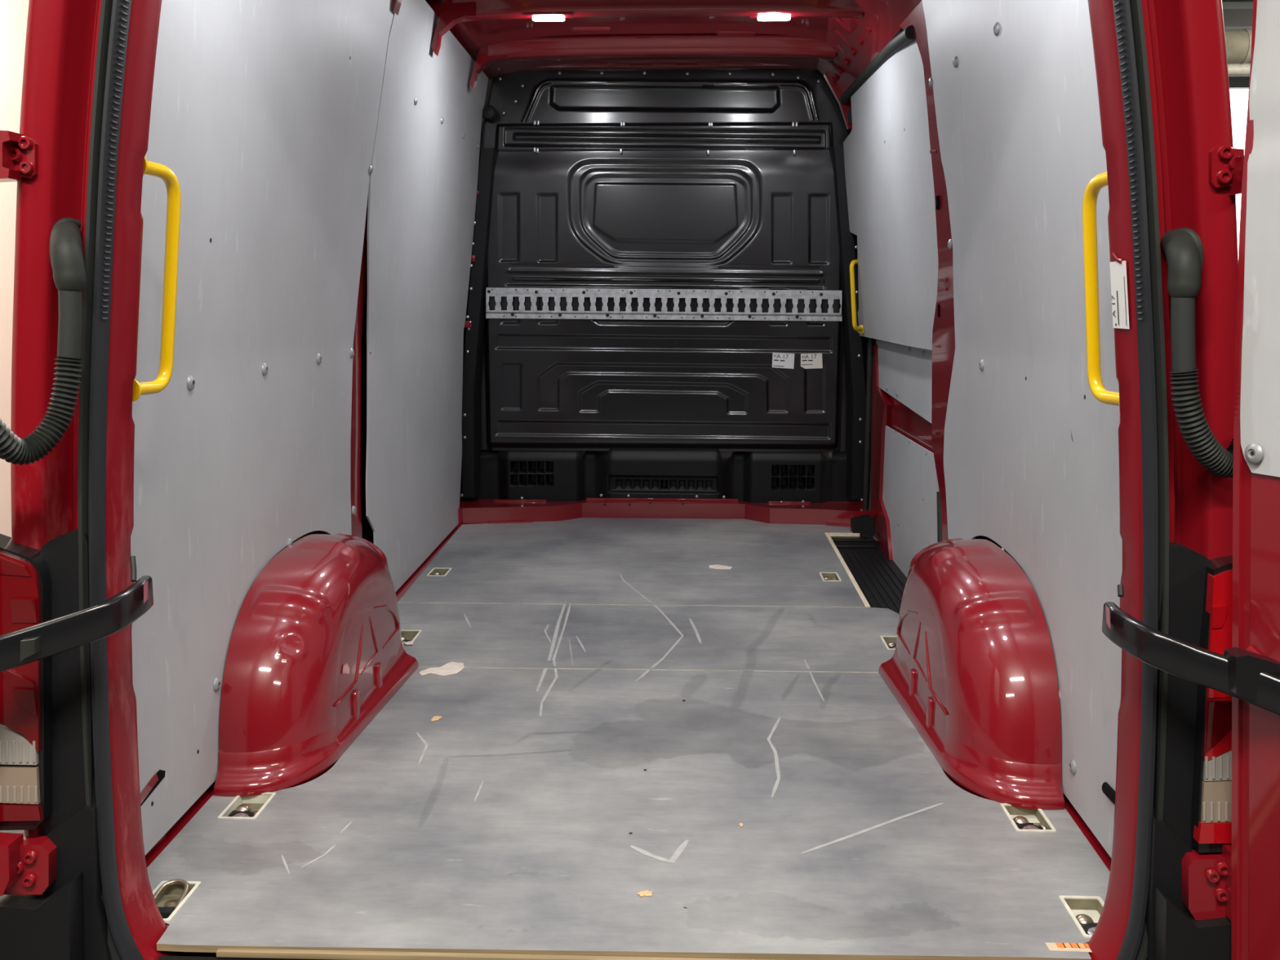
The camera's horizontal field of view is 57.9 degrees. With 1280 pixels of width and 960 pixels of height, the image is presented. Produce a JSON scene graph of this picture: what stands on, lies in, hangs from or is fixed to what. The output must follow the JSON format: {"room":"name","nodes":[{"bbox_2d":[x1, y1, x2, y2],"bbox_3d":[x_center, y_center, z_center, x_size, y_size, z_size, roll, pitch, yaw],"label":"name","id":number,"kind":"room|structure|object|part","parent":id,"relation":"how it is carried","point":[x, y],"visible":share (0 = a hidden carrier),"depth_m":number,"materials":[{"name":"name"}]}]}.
{"room":"cargo space","nodes":[
{"label":"cargo space","id":0,"kind":"room"},
{"bbox_2d":[0,0,28,537],"bbox_3d":[-2.422,-1.493,7.253,0.200,4.040,13.400,0,9,2],"label":"wall","id":1,"kind":"structure","parent":0,"point":[13,13],"depth_m":4.45,"materials":[{"name":"white paint"}]},
{"bbox_2d":[130,0,488,854],"bbox_3d":[-0.822,-0.547,3.620,0.276,2.220,3.726,0,9,2],"label":"wall","id":2,"kind":"structure","parent":0,"point":[323,157],"depth_m":2.74,"materials":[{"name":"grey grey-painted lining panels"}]},
{"bbox_2d":[0,533,52,830],"bbox_3d":[-0.947,0.304,1.734,0.152,0.458,0.064,0,9,2],"label":"tail light","id":3,"kind":"object","parent":2,"relation":"attached to","point":[25,580],"visible":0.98,"depth_m":1.72,"materials":[{"name":"red translucent plastic"},{"name":"clear plastic"},{"name":"black gloss plastic"}]},
{"bbox_2d":[0,217,85,465],"bbox_3d":[-0.827,-0.193,1.596,0.095,0.340,0.240,3,9,16],"label":"cable conduit","id":4,"kind":"object","parent":2,"relation":"attached to","point":[66,254],"visible":1,"depth_m":1.60,"materials":[{"name":"rubber"}]},
{"bbox_2d":[0,528,111,959],"bbox_3d":[-0.919,0.443,1.761,0.213,0.745,0.110,0,9,2],"label":"trim","id":5,"kind":"structure","parent":2,"relation":"attached to","point":[68,921],"depth_m":1.75,"materials":[{"name":"black plastic"}]},
{"bbox_2d":[0,555,153,671],"bbox_3d":[-0.833,0.207,1.643,0.110,0.142,0.293,8,12,41],"label":"strap","id":6,"kind":"object","parent":2,"relation":"attached to","point":[50,637],"visible":1,"depth_m":1.63,"materials":[{"name":"black plastic"}]},
{"bbox_2d":[132,156,181,402],"bbox_3d":[-0.783,-0.321,1.855,0.079,0.384,0.134,0,9,2],"label":"handle","id":7,"kind":"object","parent":2,"relation":"attached to","point":[166,174],"visible":0.79,"depth_m":1.89,"materials":[{"name":"yellow"}]},
{"bbox_3d":[-0.805,-0.142,1.825,0.040,0.040,0.014,0,9,2],"label":"foot plate","id":8,"kind":"part","parent":7,"relation":"part of","materials":[{"name":"yellow metal"}]},
{"bbox_3d":[-0.770,-0.482,1.771,0.040,0.040,0.013,2,9,12],"label":"foot plate","id":9,"kind":"part","parent":7,"relation":"part of","materials":[{"name":"yellow metal"}]},
{"bbox_3d":[-0.824,-0.512,3.463,0.164,2.000,0.255,0,9,2],"label":"post","id":10,"kind":"part","parent":2,"relation":"part of","materials":[{"name":"metal"}]},
{"bbox_3d":[-0.777,-0.663,4.398,0.160,1.994,1.872,0,9,1],"label":"lining panel","id":11,"kind":"part","parent":2,"relation":"part of","materials":[{"name":"grey plastic"}]},
{"bbox_2d":[0,0,1244,959],"bbox_3d":[-0.036,-0.182,1.821,1.905,2.330,0.510,0,9,2],"label":"door frame","id":12,"kind":"structure","parent":2,"relation":"attached to","point":[1199,171],"depth_m":1.67,"materials":[{"name":"red paint"}]},
{"bbox_3d":[-0.965,0.577,1.738,0.064,0.085,0.040,0,9,2],"label":"arm","id":13,"kind":"part","parent":12,"relation":"part of","materials":[{"name":"red paint"}]},
{"bbox_3d":[-0.899,-0.452,1.615,0.068,0.070,0.040,0,9,2],"label":"arm","id":14,"kind":"part","parent":12,"relation":"part of","materials":[{"name":"red paint"}]},
{"bbox_3d":[-0.867,-0.454,1.638,0.042,0.055,0.030,0,9,2],"label":"plate","id":15,"kind":"part","parent":12,"relation":"part of","materials":[{"name":"red paint"}]},
{"bbox_3d":[-0.931,0.587,1.764,0.081,0.082,0.030,0,9,2],"label":"plate","id":16,"kind":"part","parent":12,"relation":"part of","materials":[{"name":"red paint"}]},
{"bbox_3d":[0.835,0.593,1.697,0.077,0.097,0.030,0,9,2],"label":"plate","id":17,"kind":"part","parent":12,"relation":"part of","materials":[{"name":"red paint"}]},
{"bbox_3d":[0.795,-0.425,1.579,0.046,0.053,0.030,0,9,2],"label":"plate","id":18,"kind":"part","parent":12,"relation":"part of","materials":[{"name":"red paint"}]},
{"bbox_3d":[0.876,0.583,1.669,0.062,0.107,0.040,0,9,2],"label":"arm","id":19,"kind":"part","parent":12,"relation":"part of","materials":[{"name":"red paint"}]},
{"bbox_3d":[0.816,-0.410,1.556,0.037,0.051,0.040,0,9,2],"label":"arm","id":20,"kind":"part","parent":12,"relation":"part of","materials":[{"name":"red paint"}]},
{"bbox_2d":[78,0,1168,959],"bbox_3d":[-0.037,-0.155,1.648,1.623,2.096,0.037,0,9,2],"label":"seal","id":21,"kind":"object","parent":2,"relation":"attached to","point":[114,19],"visible":0.95,"depth_m":1.65,"materials":[{"name":"rubber"}]},
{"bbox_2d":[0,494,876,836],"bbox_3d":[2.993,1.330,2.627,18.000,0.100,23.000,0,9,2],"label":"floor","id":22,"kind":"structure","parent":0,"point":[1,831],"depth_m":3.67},
{"bbox_2d":[145,517,1111,959],"bbox_3d":[0.034,0.521,3.636,1.940,0.104,3.820,0,9,2],"label":"floor","id":23,"kind":"structure","parent":0,"point":[621,702],"depth_m":2.38,"materials":[{"name":"grey laminate"}]},
{"bbox_2d":[152,879,200,921],"bbox_3d":[-0.821,0.735,2.005,0.072,0.038,0.132,0,9,2],"label":"tray","id":24,"kind":"object","parent":23,"relation":"on","point":[171,895],"visible":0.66,"depth_m":2.04,"materials":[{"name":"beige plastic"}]},
{"bbox_3d":[-0.934,0.719,2.238,0.092,0.048,0.595,0,9,2],"label":"sill","id":25,"kind":"part","parent":23,"relation":"part of","materials":[{"name":"red paint"}]},
{"bbox_3d":[-0.037,0.820,1.799,1.480,0.086,0.094,0,9,2],"label":"sill","id":26,"kind":"part","parent":23,"relation":"part of","materials":[{"name":"beige wood"}]},
{"bbox_2d":[217,792,275,819],"bbox_3d":[-0.807,0.681,2.382,0.078,0.027,0.124,0,9,2],"label":"tray","id":27,"kind":"object","parent":23,"relation":"on","point":[246,807],"visible":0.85,"depth_m":2.38,"materials":[{"name":"beige plastic"}]},
{"bbox_2d":[213,533,418,796],"bbox_3d":[-0.758,0.377,2.921,0.239,0.451,1.078,0,9,2],"label":"wheel arch","id":28,"kind":"object","parent":23,"relation":"on","point":[316,651],"visible":0.99,"depth_m":2.59,"materials":[{"name":"red paint"}]},
{"bbox_2d":[404,640,413,644],"bbox_3d":[-0.698,0.491,3.483,0.030,0.001,0.036,-1,9,-6],"label":"paper scrap","id":29,"kind":"object","parent":23,"relation":"on","point":[411,642],"visible":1,"depth_m":3.48,"materials":[{"name":"white paper"}]},
{"bbox_2d":[400,629,422,644],"bbox_3d":[-0.723,0.494,3.560,0.076,0.027,0.144,0,9,2],"label":"anchor","id":30,"kind":"object","parent":23,"relation":"on","point":[407,635],"visible":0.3,"depth_m":3.62,"materials":[{"name":"beige plastic"}]},
{"bbox_2d":[400,631,418,639],"bbox_3d":[-0.723,0.496,3.560,0.069,0.024,0.137,0,9,2],"label":"tray","id":31,"kind":"object","parent":30,"relation":"on","point":[406,635],"depth_m":3.62,"materials":[{"name":"silver metal"}]},
{"bbox_3d":[-0.850,0.337,4.669,0.096,0.046,1.550,0,9,2],"label":"sill","id":32,"kind":"part","parent":23,"relation":"part of","materials":[{"name":"red paint"}]},
{"bbox_2d":[431,715,441,721],"bbox_3d":[-0.506,0.592,2.868,0.020,0.001,0.038,2,9,11],"label":"dry leaf","id":33,"kind":"object","parent":23,"relation":"on","point":[435,717],"visible":1,"depth_m":2.87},
{"bbox_2d":[426,568,452,576],"bbox_3d":[-0.761,0.361,4.394,0.072,0.027,0.126,0,9,2],"label":"anchor","id":34,"kind":"object","parent":23,"relation":"on","point":[434,571],"visible":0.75,"depth_m":4.42,"materials":[{"name":"beige plastic"}]},
{"bbox_2d":[429,568,448,575],"bbox_3d":[-0.761,0.361,4.394,0.065,0.021,0.119,0,9,2],"label":"tray","id":35,"kind":"object","parent":34,"relation":"on","point":[433,571],"depth_m":4.42,"materials":[{"name":"silver metal"}]},
{"bbox_2d":[419,662,464,675],"bbox_3d":[-0.546,0.533,3.244,0.092,0.001,0.147,8,12,43],"label":"paper scrap","id":36,"kind":"object","parent":23,"relation":"on","point":[451,668],"visible":1,"depth_m":3.25,"materials":[{"name":"white paper"}]},
{"bbox_2d":[636,890,653,897],"bbox_3d":[0.009,0.724,2.027,0.030,0.001,0.019,-2,9,-10],"label":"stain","id":37,"kind":"object","parent":23,"relation":"on","point":[646,893],"visible":1,"depth_m":2.03,"materials":[{"name":"beige"}]},
{"bbox_2d":[708,564,732,569],"bbox_3d":[0.311,0.336,4.473,0.089,0.001,0.079,0,9,2],"label":"paper scrap","id":38,"kind":"object","parent":23,"relation":"on","point":[713,566],"visible":1,"depth_m":4.47,"materials":[{"name":"white paper"}]},
{"bbox_2d":[818,572,841,581],"bbox_3d":[0.709,0.373,4.320,0.068,0.027,0.134,0,9,2],"label":"tray","id":39,"kind":"object","parent":23,"relation":"on","point":[826,576],"visible":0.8,"depth_m":4.35,"materials":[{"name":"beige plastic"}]},
{"bbox_2d":[830,536,906,614],"bbox_3d":[0.907,0.369,4.491,0.249,0.040,1.300,0,9,2],"label":"step","id":40,"kind":"structure","parent":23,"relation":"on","point":[879,579],"depth_m":4.54,"materials":[{"name":"black plastic"}]},
{"bbox_2d":[880,635,897,649],"bbox_3d":[0.774,0.504,3.499,0.076,0.027,0.138,0,9,2],"label":"tray","id":41,"kind":"object","parent":23,"relation":"on","point":[890,642],"visible":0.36,"depth_m":3.56,"materials":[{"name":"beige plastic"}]},
{"bbox_2d":[878,537,1064,809],"bbox_3d":[0.771,0.386,2.864,0.239,0.451,1.078,0,9,2],"label":"wheel arch","id":42,"kind":"object","parent":23,"relation":"on","point":[971,667],"visible":1,"depth_m":2.52,"materials":[{"name":"red paint"}]},
{"bbox_2d":[1000,803,1056,832],"bbox_3d":[0.778,0.690,2.327,0.078,0.027,0.124,0,9,2],"label":"tray","id":43,"kind":"object","parent":23,"relation":"on","point":[1023,820],"visible":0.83,"depth_m":2.33,"materials":[{"name":"beige plastic"}]},
{"bbox_2d":[1044,942,1092,952],"bbox_3d":[0.692,0.751,1.861,0.074,0.001,0.025,0,9,2],"label":"sticker","id":44,"kind":"object","parent":23,"relation":"attached to","point":[1070,947],"visible":1,"depth_m":1.86,"materials":[{"name":"beige paper"}]},
{"bbox_2d":[1055,942,1064,947],"bbox_3d":[0.678,0.750,1.866,0.013,0.001,0.014,0,9,2],"label":"print","id":45,"kind":"object","parent":44,"relation":"on","point":[1059,944],"depth_m":1.87},
{"bbox_2d":[1062,942,1072,947],"bbox_3d":[0.689,0.750,1.865,0.013,0.001,0.014,0,9,2],"label":"print","id":46,"kind":"object","parent":44,"relation":"on","point":[1066,944],"depth_m":1.86},
{"bbox_2d":[1069,942,1079,947],"bbox_3d":[0.701,0.750,1.865,0.013,0.001,0.014,0,9,2],"label":"print","id":47,"kind":"object","parent":44,"relation":"on","point":[1073,944],"depth_m":1.87},
{"bbox_2d":[1077,942,1085,947],"bbox_3d":[0.712,0.750,1.865,0.013,0.001,0.014,0,9,2],"label":"print","id":48,"kind":"object","parent":44,"relation":"on","point":[1082,945],"depth_m":1.86},
{"bbox_2d":[1058,895,1104,937],"bbox_3d":[0.763,0.749,1.955,0.072,0.027,0.132,0,9,2],"label":"tray","id":49,"kind":"object","parent":23,"relation":"on","point":[1085,912],"visible":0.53,"depth_m":2.00,"materials":[{"name":"beige plastic"}]},
{"bbox_3d":[0.892,0.730,2.170,0.092,0.048,0.595,0,9,2],"label":"sill","id":50,"kind":"part","parent":23,"relation":"part of","materials":[{"name":"red paint"}]},
{"bbox_2d":[391,0,921,129],"bbox_3d":[0.118,-1.468,3.391,1.763,0.381,3.760,0,9,2],"label":"ceiling","id":51,"kind":"structure","parent":0,"point":[838,39],"depth_m":4.51,"materials":[{"name":"red paint"}]},
{"bbox_2d":[523,11,573,21],"bbox_3d":[-0.316,-1.602,4.002,0.170,0.022,0.060,0,9,2],"label":"recessed light","id":52,"kind":"object","parent":51,"relation":"in","point":[535,16],"visible":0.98,"depth_m":3.98,"materials":[{"name":"white plastic"}]},
{"bbox_2d":[748,13,798,21],"bbox_3d":[0.463,-1.601,3.995,0.170,0.022,0.060,0,9,2],"label":"recessed light","id":53,"kind":"object","parent":51,"relation":"in","point":[761,17],"visible":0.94,"depth_m":3.98,"materials":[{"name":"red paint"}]},
{"bbox_3d":[0.778,-1.648,4.209,0.220,0.252,1.840,0,9,2],"label":"cant rail","id":54,"kind":"part","parent":51,"relation":"part of","materials":[{"name":"red metal"}]},
{"bbox_2d":[460,68,874,506],"bbox_3d":[0.106,-0.825,5.384,2.000,2.220,0.260,0,9,2],"label":"wall","id":55,"kind":"structure","parent":0,"point":[708,179],"depth_m":5.31,"materials":[{"name":"black metal"}]},
{"bbox_3d":[0.106,-0.028,5.494,1.939,0.272,0.080,0,9,2],"label":"kick panel","id":56,"kind":"part","parent":55,"relation":"part of","materials":[{"name":"black plastic"}]},
{"bbox_2d":[456,497,870,537],"bbox_3d":[0.090,0.168,5.425,1.945,0.146,0.335,0,9,2],"label":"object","id":57,"kind":"structure","parent":55,"relation":"attached to","point":[470,511],"depth_m":5.43,"materials":[{"name":"red paint"}]},
{"bbox_2d":[485,287,841,320],"bbox_3d":[0.106,-0.805,5.300,1.634,0.152,0.012,0,9,2],"label":"rail","id":58,"kind":"object","parent":55,"relation":"attached to","point":[497,292],"visible":1,"depth_m":5.30,"materials":[{"name":"silver metal"}]},
{"bbox_3d":[0.105,-1.728,5.207,1.638,0.260,0.028,0,9,2],"label":"panel","id":59,"kind":"part","parent":55,"relation":"part of","materials":[{"name":"black paint"}]},
{"bbox_3d":[0.105,-0.812,5.343,1.940,1.372,0.055,0,9,2],"label":"pressed panel","id":60,"kind":"part","parent":55,"relation":"part of","materials":[{"name":"black paint"}]},
{"bbox_2d":[772,352,794,368],"bbox_3d":[0.660,-0.549,5.334,0.102,0.074,0.001,0,9,2],"label":"sticker","id":61,"kind":"object","parent":55,"relation":"attached to","point":[780,360],"visible":1,"depth_m":5.33,"materials":[{"name":"white paper"}]},
{"bbox_2d":[800,353,822,368],"bbox_3d":[0.791,-0.548,5.329,0.102,0.072,0.001,0,9,2],"label":"sticker","id":62,"kind":"object","parent":55,"relation":"attached to","point":[808,361],"visible":1,"depth_m":5.33,"materials":[{"name":"beige paper"}]},
{"bbox_2d":[921,0,1122,858],"bbox_3d":[0.862,-0.388,2.607,0.276,2.220,1.802,0,9,2],"label":"wall","id":63,"kind":"structure","parent":0,"point":[1031,455],"depth_m":2.45,"materials":[{"name":"light grey painted panel"}]},
{"bbox_2d":[839,25,939,577],"bbox_3d":[0.971,-0.637,4.654,0.245,2.024,2.360,0,9,2],"label":"door","id":64,"kind":"structure","parent":63,"relation":"in","point":[889,174],"depth_m":4.32,"materials":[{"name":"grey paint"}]},
{"bbox_3d":[0.959,-0.814,5.108,0.047,0.335,0.094,6,11,33],"label":"grab handle","id":65,"kind":"part","parent":64,"relation":"part of","materials":[{"name":"yellow plastic"}]},
{"bbox_3d":[0.984,-0.672,5.162,0.037,0.038,0.014,6,11,33],"label":"foot plate","id":66,"kind":"part","parent":64,"relation":"part of","materials":[{"name":"yellow metal"}]},
{"bbox_2d":[850,513,874,538],"bbox_3d":[0.988,0.208,5.121,0.096,0.096,0.120,0,9,2],"label":"roller","id":67,"kind":"object","parent":64,"relation":"attached to","point":[864,525],"visible":1,"depth_m":5.11,"materials":[{"name":"black plastic"}]},
{"bbox_3d":[1.002,0.241,5.095,0.040,0.023,0.060,0,9,2],"label":"arm","id":68,"kind":"part","parent":67,"relation":"part of","materials":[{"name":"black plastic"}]},
{"bbox_3d":[0.928,-1.013,4.323,0.142,0.998,1.800,0,9,2],"label":"lining panel","id":69,"kind":"part","parent":64,"relation":"part of","materials":[{"name":"grey plastic"}]},
{"bbox_3d":[1.029,-0.407,4.485,0.006,0.282,1.400,0,9,2],"label":"lining panel","id":70,"kind":"part","parent":64,"relation":"part of","materials":[{"name":"grey plastic"}]},
{"bbox_3d":[1.026,0.142,4.363,0.006,0.575,1.373,0,9,2],"label":"lining panel","id":71,"kind":"part","parent":64,"relation":"part of","materials":[{"name":"grey plastic"}]},
{"bbox_2d":[899,0,955,542],"bbox_3d":[0.922,-0.499,3.570,0.232,2.020,0.708,0,9,2],"label":"trim","id":72,"kind":"structure","parent":63,"relation":"attached to","point":[944,331],"depth_m":3.49,"materials":[{"name":"red paint"}]},
{"bbox_2d":[1082,171,1119,406],"bbox_3d":[0.730,-0.297,1.801,0.072,0.378,0.132,-1,9,-5],"label":"handle","id":73,"kind":"object","parent":63,"relation":"attached to","point":[1091,192],"visible":0.64,"depth_m":1.84,"materials":[{"name":"yellow plastic"}]},
{"bbox_2d":[1109,252,1128,328],"bbox_3d":[0.693,-0.275,1.674,0.013,0.110,0.062,0,9,2],"label":"sticker","id":74,"kind":"object","parent":63,"relation":"attached to","point":[1117,268],"visible":1,"depth_m":1.67,"materials":[{"name":"white paper"}]},
{"bbox_2d":[1116,290,1119,324],"bbox_3d":[0.695,-0.250,1.684,0.006,0.050,0.004,0,9,2],"label":"print","id":75,"kind":"object","parent":74,"relation":"attached to","point":[1117,291],"depth_m":1.68,"materials":[{"name":"grey"}]},
{"bbox_2d":[1124,280,1126,322],"bbox_3d":[0.693,-0.256,1.653,0.008,0.070,0.002,0,9,2],"label":"print","id":76,"kind":"object","parent":74,"relation":"attached to","point":[1125,282],"depth_m":1.65,"materials":[{"name":"grey paper"}]},
{"bbox_2d":[1144,542,1231,959],"bbox_3d":[0.834,0.437,1.693,0.178,0.693,0.110,0,9,2],"label":"trim","id":77,"kind":"structure","parent":63,"relation":"attached to","point":[1173,933],"depth_m":1.68,"materials":[{"name":"black plastic"}]},
{"bbox_2d":[1160,227,1233,477],"bbox_3d":[0.785,-0.175,1.600,0.149,0.341,0.113,0,9,2],"label":"cable conduit","id":78,"kind":"object","parent":63,"relation":"attached to","point":[1183,248],"visible":0.83,"depth_m":1.56,"materials":[{"name":"rubber"}]},
{"bbox_2d":[1191,555,1232,853],"bbox_3d":[0.861,0.322,1.668,0.118,0.444,0.064,0,9,2],"label":"tail light","id":79,"kind":"object","parent":63,"relation":"attached to","point":[1211,796],"visible":0.38,"depth_m":1.66,"materials":[{"name":"red translucent plastic"},{"name":"clear plastic"},{"name":"black plastic"}]},
{"bbox_2d":[1231,0,1279,959],"bbox_3d":[0.969,-0.031,1.241,0.157,2.100,0.750,-4,10,-23],"label":"door","id":80,"kind":"structure","parent":63,"relation":"in","point":[1255,731],"depth_m":1.54,"materials":[{"name":"red paint"}]},
{"bbox_2d":[1102,584,1279,715],"bbox_3d":[0.767,0.238,1.590,0.097,0.126,0.295,-7,11,-38],"label":"strap","id":81,"kind":"object","parent":80,"relation":"attached to","point":[1253,678],"visible":1,"depth_m":1.56,"materials":[{"name":"black plastic"}]},
{"bbox_3d":[0.912,-0.497,1.166,0.048,1.077,0.689,-4,10,-22],"label":"lining panel","id":82,"kind":"part","parent":80,"relation":"part of","materials":[{"name":"grey plastic"}]},
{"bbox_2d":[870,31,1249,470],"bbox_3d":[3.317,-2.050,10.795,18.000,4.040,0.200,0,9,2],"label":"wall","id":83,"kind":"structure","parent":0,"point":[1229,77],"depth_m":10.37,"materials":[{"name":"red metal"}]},
{"bbox_2d":[1228,78,1249,253],"bbox_3d":[5.765,-2.242,10.662,3.100,2.780,0.140,0,9,2],"label":"window","id":84,"kind":"structure","parent":83,"relation":"in","point":[1238,87],"depth_m":10.53,"materials":[{"name":"white"}]},
{"bbox_3d":[5.764,-2.238,10.637,3.100,2.780,0.090,0,9,2],"label":"frame","id":85,"kind":"part","parent":84,"relation":"part of","materials":[{"name":"grey metal"}]},
{"bbox_3d":[5.766,-3.824,10.423,3.100,0.420,0.200,0,9,2],"label":"wall panel","id":86,"kind":"part","parent":83,"relation":"part of","materials":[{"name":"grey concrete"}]},
{"bbox_2d":[1222,0,1253,8],"bbox_3d":[6.039,-3.404,8.427,6.400,0.070,1.050,0,9,2],"label":"ceiling slab","id":87,"kind":"structure","parent":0,"point":[1226,4],"depth_m":8.06,"materials":[{"name":"grey concrete"}]},
{"bbox_2d":[1222,8,1253,29],"bbox_3d":[6.010,-3.046,7.699,6.400,0.110,0.400,0,9,2],"label":"concrete beam","id":88,"kind":"structure","parent":0,"point":[1233,19],"depth_m":7.58,"materials":[{"name":"grey concrete"}]},
{"label":"outside","id":89,"kind":"structure","parent":0,"visible":0},
{"bbox_2d":[1224,28,1252,64],"bbox_3d":[5.895,-2.782,7.340,6.602,0.267,0.217,0,9,2],"label":"pipe","id":90,"kind":"object","parent":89,"point":[1238,42],"visible":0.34,"depth_m":7.33,"materials":[{"name":"beige plastic"}]},
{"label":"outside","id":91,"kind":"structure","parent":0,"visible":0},
{"bbox_2d":[1227,64,1250,75],"bbox_3d":[5.884,-2.528,7.077,6.600,0.090,0.070,0,9,2],"label":"pipe","id":92,"kind":"object","parent":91,"point":[1233,69],"visible":0.02,"depth_m":7.13,"materials":[{"name":"beige plastic"}]}
]}

